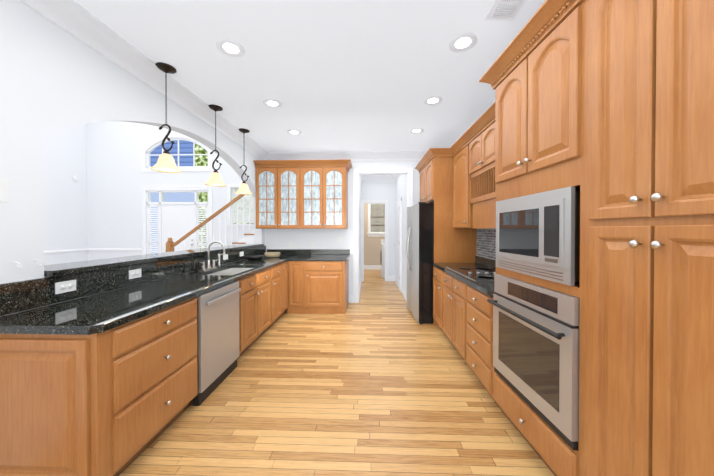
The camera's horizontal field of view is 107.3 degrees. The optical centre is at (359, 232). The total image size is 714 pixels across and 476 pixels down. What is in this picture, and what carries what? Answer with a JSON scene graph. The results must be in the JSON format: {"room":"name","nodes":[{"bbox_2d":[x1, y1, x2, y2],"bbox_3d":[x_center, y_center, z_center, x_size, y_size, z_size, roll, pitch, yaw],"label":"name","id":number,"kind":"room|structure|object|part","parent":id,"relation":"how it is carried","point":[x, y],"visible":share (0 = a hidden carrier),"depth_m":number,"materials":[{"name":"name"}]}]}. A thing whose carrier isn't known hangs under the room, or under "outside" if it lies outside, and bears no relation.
{"room":"kitchen","nodes":[
{"label":"kitchen","id":0,"kind":"room"},
{"bbox_2d":[43,124,86,264],"bbox_3d":[-7.592,-1.247,2.890,0.150,5.200,8.750,0,0,2],"label":"wall","id":1,"kind":"structure","parent":0,"point":[64,149],"depth_m":6.60,"materials":[{"name":"white paint"}]},
{"bbox_2d":[44,248,87,253],"bbox_3d":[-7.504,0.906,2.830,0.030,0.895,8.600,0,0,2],"label":"baseboard","id":2,"kind":"structure","parent":1,"relation":"attached to","point":[85,249],"depth_m":6.58,"materials":[{"name":"white paint"}]},
{"bbox_2d":[0,0,264,316],"bbox_3d":[-1.985,-1.245,2.701,0.150,5.200,8.750,0,0,2],"label":"wall","id":3,"kind":"structure","parent":0,"point":[53,76],"depth_m":1.61,"materials":[{"name":"white paint"}]},
{"bbox_2d":[0,178,7,201],"label":"outlet plates","id":4,"kind":"object","parent":3,"relation":"attached to","point":[3,181],"depth_m":1.44,"materials":[{"name":"white plastic"}]},
{"bbox_2d":[0,245,267,316],"bbox_3d":[-1.882,0.349,3.182,0.019,0.172,3.800,0,0,2],"label":"backsplash","id":5,"kind":"structure","parent":3,"relation":"attached to","point":[18,296],"depth_m":1.90,"materials":[{"name":"black stone"}]},
{"bbox_2d":[55,279,75,293],"label":"outlet plates","id":6,"kind":"object","parent":5,"relation":"attached to","point":[65,286],"depth_m":1.71,"materials":[{"name":"white plastic"}]},
{"bbox_2d":[129,269,140,278],"label":"outlet plates","id":7,"kind":"object","parent":5,"relation":"attached to","point":[136,273],"depth_m":2.22,"materials":[{"name":"white plastic"}]},
{"bbox_2d":[19,0,270,159],"bbox_3d":[-1.883,-1.409,1.695,0.120,0.155,6.750,0,0,2],"label":"ceiling beam","id":8,"kind":"structure","parent":3,"relation":"attached to","point":[74,18],"depth_m":2.13,"materials":[{"name":"white paint"}]},
{"bbox_2d":[87,121,253,260],"bbox_3d":[-4.643,-1.283,7.093,5.460,5.200,0.150,0,0,2],"label":"wall","id":9,"kind":"structure","parent":0,"point":[102,161],"depth_m":7.07,"materials":[{"name":"white paint"}]},
{"bbox_2d":[88,248,141,250],"bbox_3d":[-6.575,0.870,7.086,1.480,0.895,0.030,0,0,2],"label":"chair rail","id":10,"kind":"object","parent":9,"relation":"attached to","point":[89,249],"depth_m":7.08,"materials":[{"name":"white paint"}]},
{"bbox_2d":[146,190,208,253],"bbox_3d":[-4.875,0.094,7.075,1.714,2.447,0.165,0,0,2],"label":"door unit","id":11,"kind":"structure","parent":9,"relation":"in","point":[176,221],"depth_m":7.06,"materials":[{"name":"white paint"}]},
{"bbox_2d":[141,133,253,254],"bbox_3d":[-4.230,-0.663,7.029,3.210,3.960,0.120,0,0,2],"label":"trim","id":12,"kind":"structure","parent":9,"relation":"attached to","point":[193,168],"depth_m":7.01,"materials":[{"name":"white paint"}]},
{"bbox_2d":[231,192,253,222],"bbox_3d":[-3.076,-0.730,7.002,0.680,0.956,0.025,0,0,2],"label":"window blinds","id":13,"kind":"object","parent":9,"relation":"attached to","point":[240,212],"visible":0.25,"depth_m":7.00,"materials":[{"name":"white paint"}]},
{"bbox_2d":[75,0,545,151],"bbox_3d":[-0.025,-1.555,3.858,3.990,0.100,11.500,0,0,2],"label":"ceiling","id":14,"kind":"structure","parent":0,"point":[347,75],"depth_m":2.29,"materials":[{"name":"white paint"}]},
{"bbox_2d":[151,62,181,172],"bbox_3d":[-1.750,-1.028,2.380,0.232,0.928,0.232,0,0,2],"label":"pendant light","id":15,"kind":"object","parent":14,"relation":"hanging from","point":[165,163],"visible":1,"depth_m":2.37,"materials":[{"name":"beige glass"}]},
{"bbox_2d":[205,104,226,186],"bbox_3d":[-1.724,-1.035,3.149,0.232,0.928,0.232,0,0,2],"label":"pendant light","id":16,"kind":"object","parent":14,"relation":"hanging from","point":[215,178],"visible":1,"depth_m":3.13,"materials":[{"name":"beige glass"}]},
{"bbox_2d":[216,39,244,56],"bbox_3d":[-1.039,-1.486,2.122,0.209,0.008,0.209,0,0,-7],"label":"recessed light","id":17,"kind":"object","parent":14,"relation":"in","point":[229,47],"depth_m":2.11,"materials":[{"name":"white paint"}]},
{"bbox_2d":[236,128,252,194],"bbox_3d":[-1.700,-1.041,3.869,0.232,0.928,0.232,0,0,2],"label":"pendant light","id":18,"kind":"object","parent":14,"relation":"hanging from","point":[244,188],"visible":1,"depth_m":3.85,"materials":[{"name":"beige glass"}]},
{"bbox_2d":[263,99,281,107],"bbox_3d":[-1.008,-1.494,3.041,0.209,0.008,0.209,0,0,-7],"label":"recessed light","id":19,"kind":"object","parent":14,"relation":"in","point":[273,103],"depth_m":3.03,"materials":[{"name":"white paint"}]},
{"bbox_2d":[287,130,300,134],"bbox_3d":[-0.977,-1.502,3.941,0.209,0.008,0.209,0,0,-7],"label":"recessed light","id":20,"kind":"object","parent":14,"relation":"in","point":[293,132],"depth_m":3.93,"materials":[{"name":"white paint"}]},
{"bbox_2d":[409,128,423,133],"bbox_3d":[0.842,-1.501,3.879,0.209,0.008,0.209,0,0,-7],"label":"recessed light","id":21,"kind":"object","parent":14,"relation":"in","point":[416,130],"depth_m":3.86,"materials":[{"name":"white paint"}]},
{"bbox_2d":[423,96,442,104],"bbox_3d":[0.831,-1.494,2.979,0.209,0.008,0.209,0,0,-7],"label":"recessed light","id":22,"kind":"object","parent":14,"relation":"in","point":[433,100],"depth_m":2.96,"materials":[{"name":"white paint"}]},
{"bbox_2d":[449,33,477,51],"bbox_3d":[0.810,-1.486,2.059,0.209,0.008,0.209,0,0,-7],"label":"recessed light","id":23,"kind":"object","parent":14,"relation":"in","point":[457,43],"depth_m":2.05,"materials":[{"name":"white paint"}]},
{"bbox_2d":[484,0,525,20],"bbox_3d":[0.963,-1.480,1.619,0.195,0.011,0.430,0,0,2],"label":"ceiling vent","id":24,"kind":"object","parent":14,"relation":"in","point":[504,9],"visible":1,"depth_m":1.74,"materials":[{"name":"white metal"}]},
{"bbox_2d":[119,269,554,475],"bbox_3d":[-2.828,1.374,3.978,9.600,0.060,11.500,0,0,2],"label":"floor","id":25,"kind":"structure","parent":0,"point":[377,379],"depth_m":1.99,"materials":[{"name":"brown wood"}]},
{"bbox_2d":[0,293,203,475],"bbox_3d":[-1.585,0.928,1.669,0.661,0.873,0.775,0,0,2],"label":"base cabinet","id":26,"kind":"object","parent":25,"relation":"on","point":[105,383],"depth_m":1.30,"materials":[{"name":"brown wood"}]},
{"bbox_2d":[0,257,287,332],"bbox_3d":[-1.548,0.459,2.802,0.674,0.040,3.060,0,0,2],"label":"countertop","id":27,"kind":"structure","parent":26,"relation":"on","point":[92,314],"depth_m":1.67,"materials":[{"name":"black stone"}]},
{"bbox_2d":[192,241,227,272],"bbox_3d":[-1.714,0.267,3.142,0.228,0.336,0.503,0,0,2],"label":"faucet","id":28,"kind":"object","parent":27,"relation":"on","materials":[{"name":"silver metal"}]},
{"bbox_2d":[212,277,251,296],"bbox_3d":[-1.522,0.578,2.914,0.444,0.224,0.401,0,0,2],"label":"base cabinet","id":29,"kind":"object","parent":27,"relation":"in","point":[246,285],"depth_m":2.80,"materials":[{"name":"brown wood"}]},
{"bbox_2d":[212,265,263,288],"bbox_3d":[-1.508,0.575,3.339,0.444,0.224,0.400,0,0,2],"label":"sink","id":30,"kind":"object","parent":27,"relation":"in","point":[257,278],"depth_m":3.25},
{"bbox_3d":[-1.670,0.395,4.180,0.300,0.062,0.300,0,0,2],"label":"dish dark","id":31,"kind":"part","parent":27,"relation":"part of","materials":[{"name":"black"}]},
{"bbox_2d":[166,194,253,251],"bbox_3d":[-3.043,0.046,6.085,2.187,2.559,1.020,0,0,2],"label":"staircase","id":32,"kind":"structure","parent":25,"relation":"on","point":[246,239],"depth_m":5.62,"materials":[{"name":"white paint"}]},
{"bbox_2d":[193,281,240,405],"bbox_3d":[-1.528,0.922,2.364,0.686,0.871,0.606,0,0,2],"label":"dishwasher","id":33,"kind":"object","parent":25,"relation":"on","point":[218,353],"visible":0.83,"depth_m":2.25,"materials":[{"name":"silver metal"}]},
{"bbox_2d":[239,261,283,332],"bbox_3d":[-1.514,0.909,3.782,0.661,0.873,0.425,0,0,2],"label":"base cabinet","id":34,"kind":"object","parent":25,"relation":"on","point":[259,309],"depth_m":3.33,"materials":[{"name":"brown wood"}]},
{"bbox_2d":[284,261,287,312],"bbox_3d":[-1.502,0.906,4.130,0.661,0.873,0.270,0,0,2],"label":"base cabinet","id":35,"kind":"object","parent":25,"relation":"on","point":[285,262],"depth_m":4.20,"materials":[{"name":"brown wood"}]},
{"bbox_2d":[288,261,303,313],"bbox_3d":[-1.037,0.901,4.689,0.270,0.873,0.729,0,0,2],"label":"base cabinet","id":36,"kind":"object","parent":25,"relation":"on","point":[295,268],"depth_m":4.33,"materials":[{"name":"brown wood"}]},
{"bbox_2d":[304,261,347,313],"bbox_3d":[-0.563,0.902,4.673,0.680,0.873,0.729,0,0,2],"label":"base cabinet","id":37,"kind":"object","parent":25,"relation":"on","point":[325,282],"depth_m":4.31,"materials":[{"name":"brown wood"}]},
{"bbox_2d":[264,253,349,260],"bbox_3d":[-1.009,0.443,4.684,1.624,0.040,0.740,0,0,2],"label":"countertop","id":38,"kind":"structure","parent":37,"relation":"on","point":[291,256],"depth_m":4.50,"materials":[{"name":"black stone"}]},
{"bbox_2d":[264,252,279,257],"bbox_3d":[-1.508,0.383,4.545,0.270,0.080,0.270,0,0,2],"label":"bowl","id":39,"kind":"object","parent":38,"relation":"in","point":[267,254],"depth_m":4.45,"materials":[{"name":"beige ceramic"}]},
{"bbox_2d":[380,239,384,277],"bbox_3d":[0.993,0.760,7.946,0.731,1.100,0.700,0,0,2],"label":"washer","id":40,"kind":"object","parent":25,"relation":"on","point":[382,257],"visible":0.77,"depth_m":7.61,"materials":[{"name":"white"}]},
{"bbox_2d":[406,202,433,323],"bbox_3d":[1.210,0.444,4.299,0.873,1.795,0.895,0,0,-1],"label":"refrigerator","id":41,"kind":"object","parent":25,"relation":"on","point":[420,242],"visible":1,"depth_m":3.85,"materials":[{"name":"black"}]},
{"bbox_2d":[433,266,438,325],"bbox_3d":[1.363,0.912,3.548,0.625,0.873,0.500,0,0,2],"label":"base cabinet","id":42,"kind":"object","parent":25,"relation":"on","point":[436,268],"depth_m":3.64,"materials":[{"name":"brown wood"}]},
{"bbox_2d":[439,270,462,357],"bbox_3d":[1.341,0.917,2.905,0.625,0.873,0.785,0,0,2],"label":"base cabinet","id":43,"kind":"object","parent":25,"relation":"on","point":[450,287],"depth_m":2.94,"materials":[{"name":"brown wood"}]},
{"bbox_2d":[463,282,503,412],"bbox_3d":[1.319,0.923,2.236,0.625,0.873,0.554,0,0,2],"label":"base cabinet","id":44,"kind":"object","parent":25,"relation":"on","point":[477,312],"depth_m":2.21,"materials":[{"name":"brown wood"}]},
{"bbox_2d":[432,262,494,297],"bbox_3d":[1.338,0.459,2.873,0.630,0.040,1.838,0,0,2],"label":"countertop","id":45,"kind":"structure","parent":44,"relation":"on","point":[487,287],"depth_m":2.83,"materials":[{"name":"black stone"}]},
{"bbox_2d":[446,267,495,280],"bbox_3d":[1.326,0.422,2.834,0.520,0.031,0.910,0,0,2],"label":"cooktop","id":46,"kind":"object","parent":45,"relation":"in","point":[480,273],"visible":0.73,"depth_m":2.83,"materials":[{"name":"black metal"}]},
{"bbox_2d":[495,372,566,475],"bbox_3d":[1.316,1.197,1.601,0.626,0.335,0.711,0,0,-1],"label":"base cabinet","id":47,"kind":"object","parent":25,"relation":"on","point":[548,445],"depth_m":1.53,"materials":[{"name":"brown wood"}]},
{"bbox_2d":[487,274,579,449],"bbox_3d":[1.253,0.666,1.595,0.632,0.721,0.702,0,0,-1],"label":"wall oven","id":48,"kind":"object","parent":47,"relation":"in","point":[536,347],"visible":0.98,"depth_m":1.45,"materials":[{"name":"silver metal"}]},
{"bbox_2d":[567,0,713,475],"bbox_3d":[1.330,0.100,0.943,0.625,2.540,0.587,0,0,-1],"label":"tall cabinet","id":49,"kind":"object","parent":25,"relation":"on","point":[605,108],"depth_m":0.94,"materials":[{"name":"brown wood"}]},
{"bbox_2d":[265,161,419,301],"bbox_3d":[-0.049,-0.091,5.082,3.860,2.850,0.120,0,0,2],"label":"wall","id":50,"kind":"structure","parent":0,"point":[300,238],"depth_m":5.04,"materials":[{"name":"white paint"}]},
{"bbox_2d":[253,160,300,228],"bbox_3d":[-1.433,-0.666,4.837,0.800,1.184,0.447,0,0,2],"label":"upper cabinet","id":51,"kind":"object","parent":50,"relation":"attached to","point":[277,182],"depth_m":4.62,"materials":[{"name":"brown wood"}]},
{"bbox_2d":[268,249,349,252],"bbox_3d":[-0.986,0.369,5.044,1.602,0.099,0.019,0,0,2],"label":"backsplash","id":52,"kind":"structure","parent":50,"relation":"attached to","point":[269,250],"depth_m":5.03,"materials":[{"name":"black stone"}]},
{"bbox_2d":[301,159,348,228],"bbox_3d":[-0.633,-0.665,4.810,0.801,1.184,0.447,0,0,2],"label":"upper cabinet","id":53,"kind":"object","parent":50,"relation":"attached to","point":[301,194],"depth_m":4.59,"materials":[{"name":"brown wood"}]},
{"bbox_2d":[271,151,426,160],"bbox_3d":[0.032,-1.437,4.948,3.430,0.155,0.120,0,0,2],"label":"crown molding","id":54,"kind":"structure","parent":50,"relation":"attached to","point":[353,155],"depth_m":4.96,"materials":[{"name":"white paint"}]},
{"bbox_2d":[350,168,412,302],"bbox_3d":[0.415,0.055,5.043,1.190,2.560,0.170,0,0,2],"label":"door frame","id":55,"kind":"structure","parent":50,"relation":"attached to","point":[407,172],"depth_m":4.95,"materials":[{"name":"white paint"}]},
{"bbox_2d":[359,175,362,285],"bbox_3d":[-0.036,-0.101,6.217,0.150,2.850,2.150,0,0,2],"label":"wall","id":56,"kind":"structure","parent":0,"point":[360,183],"depth_m":6.62,"materials":[{"name":"white paint"}]},
{"bbox_2d":[360,175,366,181],"bbox_3d":[0.067,-1.447,6.142,0.120,0.155,2.030,0,0,2],"label":"crown molding","id":57,"kind":"structure","parent":56,"relation":"attached to","point":[363,177],"depth_m":7.03,"materials":[{"name":"white paint"}]},
{"bbox_2d":[364,204,384,264],"bbox_3d":[0.557,-0.128,9.404,2.400,2.850,0.100,0,0,2],"label":"wall","id":58,"kind":"structure","parent":0,"point":[372,247],"depth_m":9.35,"materials":[{"name":"beige paint"}]},
{"bbox_2d":[364,265,380,268],"bbox_3d":[0.555,1.230,9.358,2.200,0.135,0.016,0,0,2],"label":"baseboard","id":59,"kind":"structure","parent":58,"relation":"attached to","point":[365,266],"depth_m":9.36,"materials":[{"name":"white paint"}]},
{"bbox_2d":[367,204,384,236],"bbox_3d":[0.765,-0.523,9.349,0.980,1.320,0.110,0,0,2],"label":"room window","id":60,"kind":"structure","parent":58,"relation":"in","point":[376,217],"depth_m":9.36,"materials":[{"name":"white paint"}]},
{"bbox_2d":[363,182,394,275],"bbox_3d":[0.523,-0.109,7.214,0.900,2.850,0.120,0,0,2],"label":"wall","id":61,"kind":"structure","parent":0,"point":[392,193],"depth_m":7.14,"materials":[{"name":"white paint"}]},
{"bbox_2d":[363,176,390,181],"bbox_3d":[0.504,-1.456,7.083,0.690,0.155,0.120,0,0,2],"label":"crown molding","id":62,"kind":"structure","parent":61,"relation":"attached to","point":[369,178],"depth_m":7.10,"materials":[{"name":"white paint"}]},
{"bbox_2d":[395,175,405,291],"bbox_3d":[1.009,-0.100,6.182,0.140,2.850,2.150,0,0,2],"label":"wall","id":63,"kind":"structure","parent":0,"point":[400,185],"depth_m":5.62,"materials":[{"name":"white paint"}]},
{"bbox_2d":[391,175,399,181],"bbox_3d":[0.897,-1.447,6.114,0.120,0.155,2.030,0,0,2],"label":"crown molding","id":64,"kind":"structure","parent":63,"relation":"attached to","point":[394,178],"depth_m":7.01,"materials":[{"name":"white paint"}]},
{"bbox_2d":[394,198,401,290],"bbox_3d":[0.921,0.268,6.403,0.088,2.110,1.020,0,0,2],"label":"closet door","id":65,"kind":"structure","parent":63,"relation":"in","point":[399,243],"depth_m":6.04,"materials":[{"name":"white paint"}]},
{"bbox_2d":[401,286,405,299],"bbox_3d":[0.928,1.263,5.513,0.016,0.135,0.775,0,0,2],"label":"baseboard","id":66,"kind":"structure","parent":63,"relation":"attached to","point":[403,292],"depth_m":5.50,"materials":[{"name":"white paint"}]},
{"bbox_2d":[419,150,450,205],"bbox_3d":[1.388,-0.838,4.292,0.625,0.720,0.970,0,0,2],"label":"upper cabinet","id":67,"kind":"object","parent":0,"relation":"attached to","point":[435,170],"depth_m":3.79,"materials":[{"name":"brown wood"}]},
{"bbox_2d":[451,134,494,229],"bbox_3d":[1.501,-0.626,3.482,0.345,1.130,0.595,0,0,2],"label":"upper cabinet","id":68,"kind":"object","parent":0,"relation":"attached to","point":[457,184],"depth_m":3.38,"materials":[{"name":"brown wood"}]},
{"bbox_2d":[467,106,494,177],"bbox_3d":[1.478,-0.936,2.802,0.345,0.500,0.740,0,0,2],"label":"upper cabinet","id":69,"kind":"object","parent":0,"relation":"attached to","point":[481,136],"depth_m":2.79,"materials":[{"name":"brown wood"}]},
{"bbox_2d":[471,194,494,229],"bbox_3d":[1.498,-0.209,2.808,0.305,0.326,0.680,0,0,2],"label":"upper cabinet","id":70,"kind":"object","parent":0,"relation":"attached to","point":[482,209],"depth_m":2.86,"materials":[{"name":"brown wood"}]},
{"bbox_2d":[475,254,495,268],"bbox_3d":[1.643,0.388,2.881,0.020,0.099,1.800,0,0,2],"label":"backsplash","id":71,"kind":"structure","parent":0,"relation":"attached to","point":[482,261],"depth_m":3.45,"materials":[{"name":"black stone"}]},
{"bbox_2d":[495,183,495,229],"bbox_3d":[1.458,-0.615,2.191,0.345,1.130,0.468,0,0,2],"label":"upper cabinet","id":72,"kind":"object","parent":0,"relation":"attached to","point":[495,183],"depth_m":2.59,"materials":[{"name":"brown wood"}]},
{"bbox_2d":[491,0,570,201],"bbox_3d":[1.316,-0.701,1.585,0.626,0.948,0.711,0,0,-1],"label":"upper cabinet","id":73,"kind":"object","parent":0,"relation":"attached to","point":[532,83],"depth_m":1.50,"materials":[{"name":"brown wood"}]},
{"bbox_2d":[496,186,579,285],"bbox_3d":[1.261,0.014,1.599,0.536,0.478,0.667,0,0,-1],"label":"microwave","id":74,"kind":"object","parent":73,"relation":"in","point":[537,235],"visible":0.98,"depth_m":1.44,"materials":[{"name":"silver metal"}]},
{"label":"outside","id":75,"kind":"structure","parent":0,"visible":0},
{"bbox_2d":[150,140,383,252],"bbox_3d":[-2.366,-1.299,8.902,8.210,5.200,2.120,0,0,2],"label":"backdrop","id":76,"kind":"structure","parent":75,"point":[185,147],"depth_m":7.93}
]}

